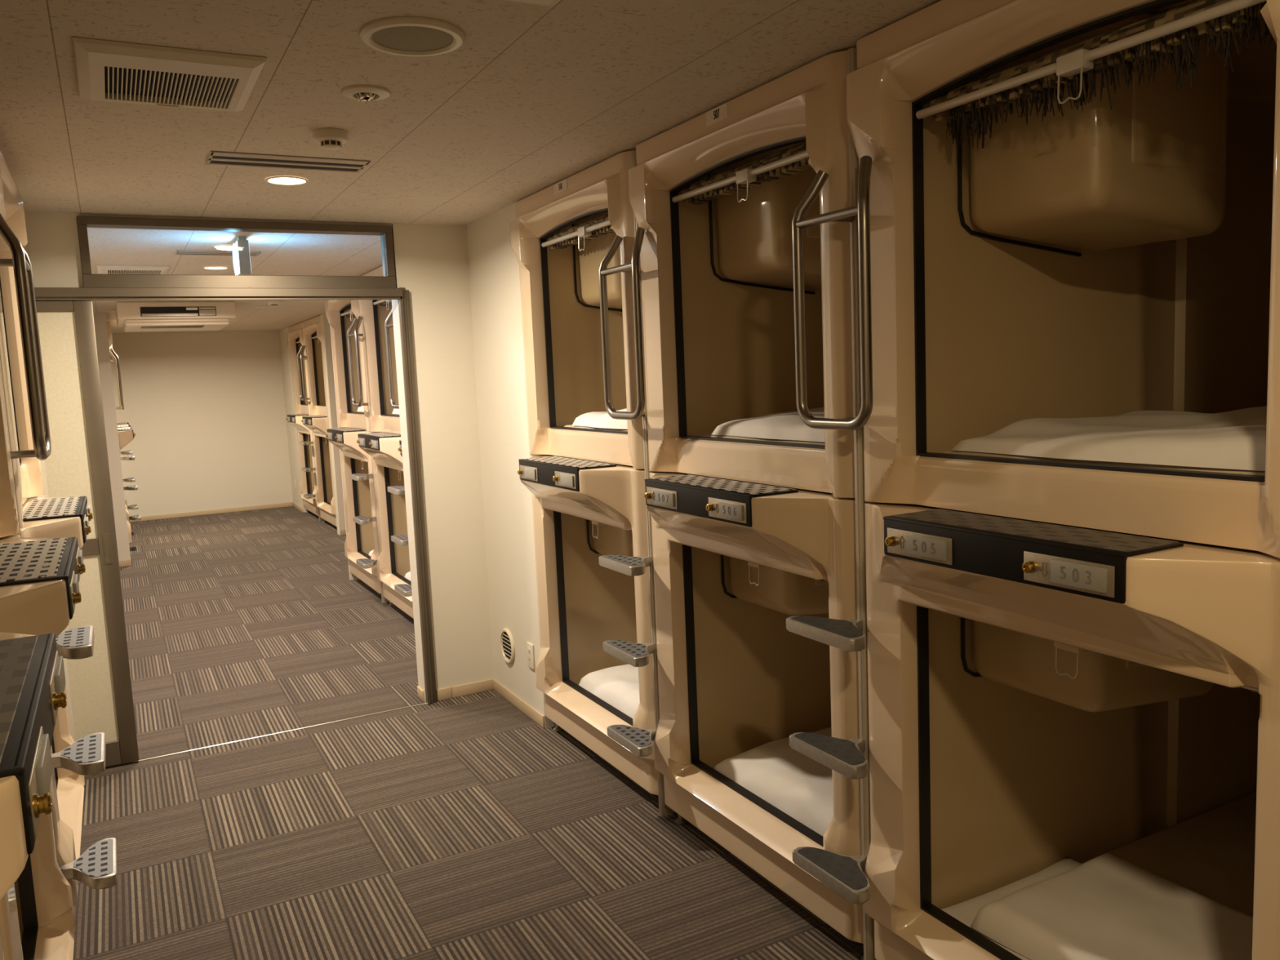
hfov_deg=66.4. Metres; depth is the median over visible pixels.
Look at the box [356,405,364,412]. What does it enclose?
cover
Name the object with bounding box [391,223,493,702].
wall
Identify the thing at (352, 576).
wall
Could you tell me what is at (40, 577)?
capsule
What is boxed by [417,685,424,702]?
baseboard
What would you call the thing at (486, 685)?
baseboard
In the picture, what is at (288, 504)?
baseboard
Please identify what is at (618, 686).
cover
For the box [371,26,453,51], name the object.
speaker grille
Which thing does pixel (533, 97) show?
ceiling
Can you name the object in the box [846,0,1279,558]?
capsule
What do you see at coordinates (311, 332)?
capsule
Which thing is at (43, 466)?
wall
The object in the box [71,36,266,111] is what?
ceiling vent
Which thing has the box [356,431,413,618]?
capsule
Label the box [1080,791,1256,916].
mattress
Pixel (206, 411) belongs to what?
wall
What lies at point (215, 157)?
ceiling vent
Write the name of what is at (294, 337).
capsule
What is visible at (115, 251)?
window
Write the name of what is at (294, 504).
baseboard
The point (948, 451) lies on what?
mattress
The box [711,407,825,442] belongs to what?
cover
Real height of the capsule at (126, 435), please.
1.267 m
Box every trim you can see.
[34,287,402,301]
[113,702,426,766]
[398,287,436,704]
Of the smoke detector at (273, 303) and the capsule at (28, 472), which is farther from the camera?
the smoke detector at (273, 303)
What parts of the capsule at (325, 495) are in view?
blind guide rail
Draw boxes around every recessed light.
[256,306,271,307]
[265,176,307,185]
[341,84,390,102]
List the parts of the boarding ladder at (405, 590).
grab rail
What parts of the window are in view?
pane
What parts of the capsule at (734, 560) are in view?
number plate, number plate, blind guide rail, frame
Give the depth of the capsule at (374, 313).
6.86 m
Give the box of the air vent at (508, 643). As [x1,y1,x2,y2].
[500,627,515,663]
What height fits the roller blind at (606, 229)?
0.070 m
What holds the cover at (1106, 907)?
on the cover at (965, 912)
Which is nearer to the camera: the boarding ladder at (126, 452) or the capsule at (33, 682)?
the capsule at (33, 682)
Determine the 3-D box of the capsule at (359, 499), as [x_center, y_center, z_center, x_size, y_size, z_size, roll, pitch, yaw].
[-1.340,0.154,8.004,2.198,1.267,1.068,-6,7,-28]
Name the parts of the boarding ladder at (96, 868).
grab rail, post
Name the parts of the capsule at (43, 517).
blind guide rail, number plate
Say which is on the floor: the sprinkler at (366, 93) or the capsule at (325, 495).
the capsule at (325, 495)
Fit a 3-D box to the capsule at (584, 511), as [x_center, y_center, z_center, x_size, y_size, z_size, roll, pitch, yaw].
[0.617,0.467,4.390,2.198,1.267,1.068,-6,7,-28]
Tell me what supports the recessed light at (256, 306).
in the ceiling
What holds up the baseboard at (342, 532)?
attached to the wall at (326, 329)
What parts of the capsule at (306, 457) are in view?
blind guide rail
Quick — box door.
[35,300,138,767]
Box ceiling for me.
[0,0,941,333]
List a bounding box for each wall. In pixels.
[24,211,84,287]
[41,459,75,742]
[75,213,392,226]
[93,312,130,560]
[110,330,293,516]
[279,327,310,512]
[320,313,346,535]
[329,324,365,579]
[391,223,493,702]
[466,201,558,728]
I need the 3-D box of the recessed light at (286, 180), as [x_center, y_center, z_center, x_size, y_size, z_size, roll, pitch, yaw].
[-1.294,-1.096,3.585,0.148,0.004,0.148,-6,7,-28]
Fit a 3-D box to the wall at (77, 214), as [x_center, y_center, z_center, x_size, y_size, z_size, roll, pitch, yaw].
[-1.786,-1.161,4.412,1.314,0.015,0.110,-6,7,-28]
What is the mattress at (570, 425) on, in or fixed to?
in the capsule at (561, 233)
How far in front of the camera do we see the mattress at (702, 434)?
2.95 m
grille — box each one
[141,325,204,328]
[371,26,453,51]
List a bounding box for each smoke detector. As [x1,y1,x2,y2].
[267,300,280,306]
[311,128,348,150]
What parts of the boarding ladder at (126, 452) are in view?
grab rail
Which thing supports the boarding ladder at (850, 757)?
on the floor
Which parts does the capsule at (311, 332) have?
blind guide rail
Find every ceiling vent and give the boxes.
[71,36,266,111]
[205,151,370,173]
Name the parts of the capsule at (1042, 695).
number plate, number plate, blind guide rail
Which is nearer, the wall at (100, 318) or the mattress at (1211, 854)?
the mattress at (1211, 854)
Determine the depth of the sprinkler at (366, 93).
2.52 m
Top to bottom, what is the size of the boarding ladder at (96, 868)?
2.333 m
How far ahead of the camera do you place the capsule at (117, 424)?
11.31 m
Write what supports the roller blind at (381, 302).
hanging from the capsule at (374, 313)
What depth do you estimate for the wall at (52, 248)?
4.03 m
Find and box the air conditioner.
[115,301,235,332]
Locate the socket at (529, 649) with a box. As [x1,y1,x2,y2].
[528,648,531,663]
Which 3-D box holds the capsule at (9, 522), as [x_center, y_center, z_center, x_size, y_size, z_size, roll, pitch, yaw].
[-2.263,-0.278,1.544,2.083,1.086,1.069,-6,7,-28]
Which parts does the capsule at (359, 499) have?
frame, blind guide rail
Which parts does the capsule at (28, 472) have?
blind guide rail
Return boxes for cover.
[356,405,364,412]
[391,408,399,413]
[404,571,411,581]
[572,408,627,429]
[578,664,639,718]
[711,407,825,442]
[713,726,833,836]
[941,857,1082,959]
[951,405,1266,471]
[970,852,1253,959]
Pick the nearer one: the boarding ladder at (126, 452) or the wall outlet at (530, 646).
the wall outlet at (530, 646)
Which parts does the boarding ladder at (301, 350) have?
grab rail, post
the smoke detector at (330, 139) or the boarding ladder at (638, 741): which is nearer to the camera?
the smoke detector at (330, 139)
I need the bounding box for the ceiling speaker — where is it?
[360,17,464,56]
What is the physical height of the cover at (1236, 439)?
0.080 m
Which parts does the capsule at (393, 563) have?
number plate, number plate, blind guide rail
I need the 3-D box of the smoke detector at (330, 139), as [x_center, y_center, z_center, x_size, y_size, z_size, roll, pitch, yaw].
[-0.928,-1.019,2.939,0.104,0.048,0.104,-6,7,-28]
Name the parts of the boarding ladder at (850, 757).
grab rail, post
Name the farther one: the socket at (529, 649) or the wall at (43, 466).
the socket at (529, 649)
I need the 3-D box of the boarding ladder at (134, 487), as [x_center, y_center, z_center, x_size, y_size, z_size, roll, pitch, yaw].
[-5.379,-0.452,10.111,0.238,2.333,0.272,-6,7,-28]
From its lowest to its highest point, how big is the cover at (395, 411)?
0.082 m
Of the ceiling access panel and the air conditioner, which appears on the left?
the air conditioner
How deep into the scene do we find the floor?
3.70 m
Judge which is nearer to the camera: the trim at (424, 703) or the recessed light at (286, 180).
the recessed light at (286, 180)
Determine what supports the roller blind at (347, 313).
hanging from the capsule at (340, 313)
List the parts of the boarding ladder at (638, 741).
grab rail, post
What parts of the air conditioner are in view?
louvre blade, intake panel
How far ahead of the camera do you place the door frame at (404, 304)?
4.79 m
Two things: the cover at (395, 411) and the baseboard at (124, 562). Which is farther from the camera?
the baseboard at (124, 562)
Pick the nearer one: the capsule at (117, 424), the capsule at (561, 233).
the capsule at (561, 233)
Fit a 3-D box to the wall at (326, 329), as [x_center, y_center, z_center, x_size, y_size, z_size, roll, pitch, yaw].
[-3.211,-0.591,10.516,0.228,2.360,0.140,-6,7,-28]
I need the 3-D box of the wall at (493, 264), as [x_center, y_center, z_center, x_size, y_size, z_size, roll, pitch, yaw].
[-0.610,-0.069,4.751,0.148,2.360,0.800,-6,7,-28]
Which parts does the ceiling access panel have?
panel lid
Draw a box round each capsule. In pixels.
[0,150,44,528]
[0,362,19,537]
[0,534,85,959]
[0,631,66,959]
[20,495,93,906]
[106,320,112,346]
[116,422,128,506]
[117,425,131,516]
[117,427,135,545]
[286,322,311,415]
[286,413,323,521]
[301,315,328,417]
[301,415,337,526]
[324,299,368,431]
[325,427,400,603]
[355,299,400,434]
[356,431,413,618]
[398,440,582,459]
[509,151,644,469]
[517,454,714,795]
[627,49,854,497]
[644,471,960,959]
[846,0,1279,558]
[863,502,1279,959]
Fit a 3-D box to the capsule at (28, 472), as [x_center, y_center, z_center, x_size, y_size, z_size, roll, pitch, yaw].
[-2.785,-0.361,2.506,2.083,1.086,1.069,-6,7,-28]
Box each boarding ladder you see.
[0,213,117,888]
[109,347,141,520]
[110,352,137,509]
[296,345,325,520]
[346,315,389,603]
[384,309,412,596]
[598,149,675,816]
[786,47,876,959]
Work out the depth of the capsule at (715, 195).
3.12 m
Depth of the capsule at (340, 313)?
7.79 m
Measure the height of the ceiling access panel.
0.007 m
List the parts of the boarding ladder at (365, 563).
grab rail, post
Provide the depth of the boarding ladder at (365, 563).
6.98 m
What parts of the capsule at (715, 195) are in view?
blind guide rail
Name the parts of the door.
handle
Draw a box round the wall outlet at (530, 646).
[526,641,534,669]
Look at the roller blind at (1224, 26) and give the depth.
1.84 m
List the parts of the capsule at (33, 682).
frame, number plate, number plate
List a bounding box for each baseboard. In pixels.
[118,559,131,566]
[129,502,292,522]
[292,502,303,512]
[339,529,346,535]
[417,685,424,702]
[436,679,493,700]
[493,678,544,728]
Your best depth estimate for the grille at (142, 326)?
8.39 m
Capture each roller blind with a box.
[344,307,355,317]
[377,299,391,306]
[548,213,614,248]
[681,142,812,204]
[929,0,1266,122]
[949,613,1258,693]
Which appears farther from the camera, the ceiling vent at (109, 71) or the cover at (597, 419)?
the cover at (597, 419)
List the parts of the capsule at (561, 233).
blind guide rail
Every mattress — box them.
[564,424,627,431]
[697,432,825,444]
[941,449,1265,475]
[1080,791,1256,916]
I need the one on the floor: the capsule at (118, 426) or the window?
the capsule at (118, 426)
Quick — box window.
[76,216,395,288]
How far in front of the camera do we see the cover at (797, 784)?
3.13 m
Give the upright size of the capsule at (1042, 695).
1.267 m
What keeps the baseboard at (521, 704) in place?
attached to the wall at (493, 264)
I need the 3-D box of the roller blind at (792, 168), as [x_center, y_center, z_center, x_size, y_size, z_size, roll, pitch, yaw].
[0.343,-0.897,2.854,0.060,0.070,0.765,-6,7,-28]
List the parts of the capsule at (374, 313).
blind guide rail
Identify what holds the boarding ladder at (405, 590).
on the floor
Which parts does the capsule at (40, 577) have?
blind guide rail, number plate, number plate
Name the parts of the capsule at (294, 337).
blind guide rail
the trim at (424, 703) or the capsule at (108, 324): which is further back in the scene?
the capsule at (108, 324)
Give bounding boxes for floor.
[72,506,863,959]
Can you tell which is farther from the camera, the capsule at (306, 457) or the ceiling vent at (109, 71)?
the capsule at (306, 457)
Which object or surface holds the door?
in the wall at (52, 248)
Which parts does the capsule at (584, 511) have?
number plate, number plate, blind guide rail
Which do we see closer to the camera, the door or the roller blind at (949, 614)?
the roller blind at (949, 614)
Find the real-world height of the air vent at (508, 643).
0.176 m
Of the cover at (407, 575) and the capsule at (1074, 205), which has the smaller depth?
the capsule at (1074, 205)
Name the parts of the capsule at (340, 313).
blind guide rail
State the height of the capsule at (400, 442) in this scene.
1.267 m
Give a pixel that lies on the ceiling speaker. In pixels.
(399, 36)
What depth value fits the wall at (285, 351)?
12.82 m
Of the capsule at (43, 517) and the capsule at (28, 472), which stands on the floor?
the capsule at (43, 517)
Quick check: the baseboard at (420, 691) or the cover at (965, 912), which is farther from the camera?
the baseboard at (420, 691)
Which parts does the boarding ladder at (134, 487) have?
grab rail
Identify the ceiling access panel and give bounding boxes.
[507,0,560,7]
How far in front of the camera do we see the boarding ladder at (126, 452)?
11.07 m
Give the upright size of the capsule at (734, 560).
1.267 m

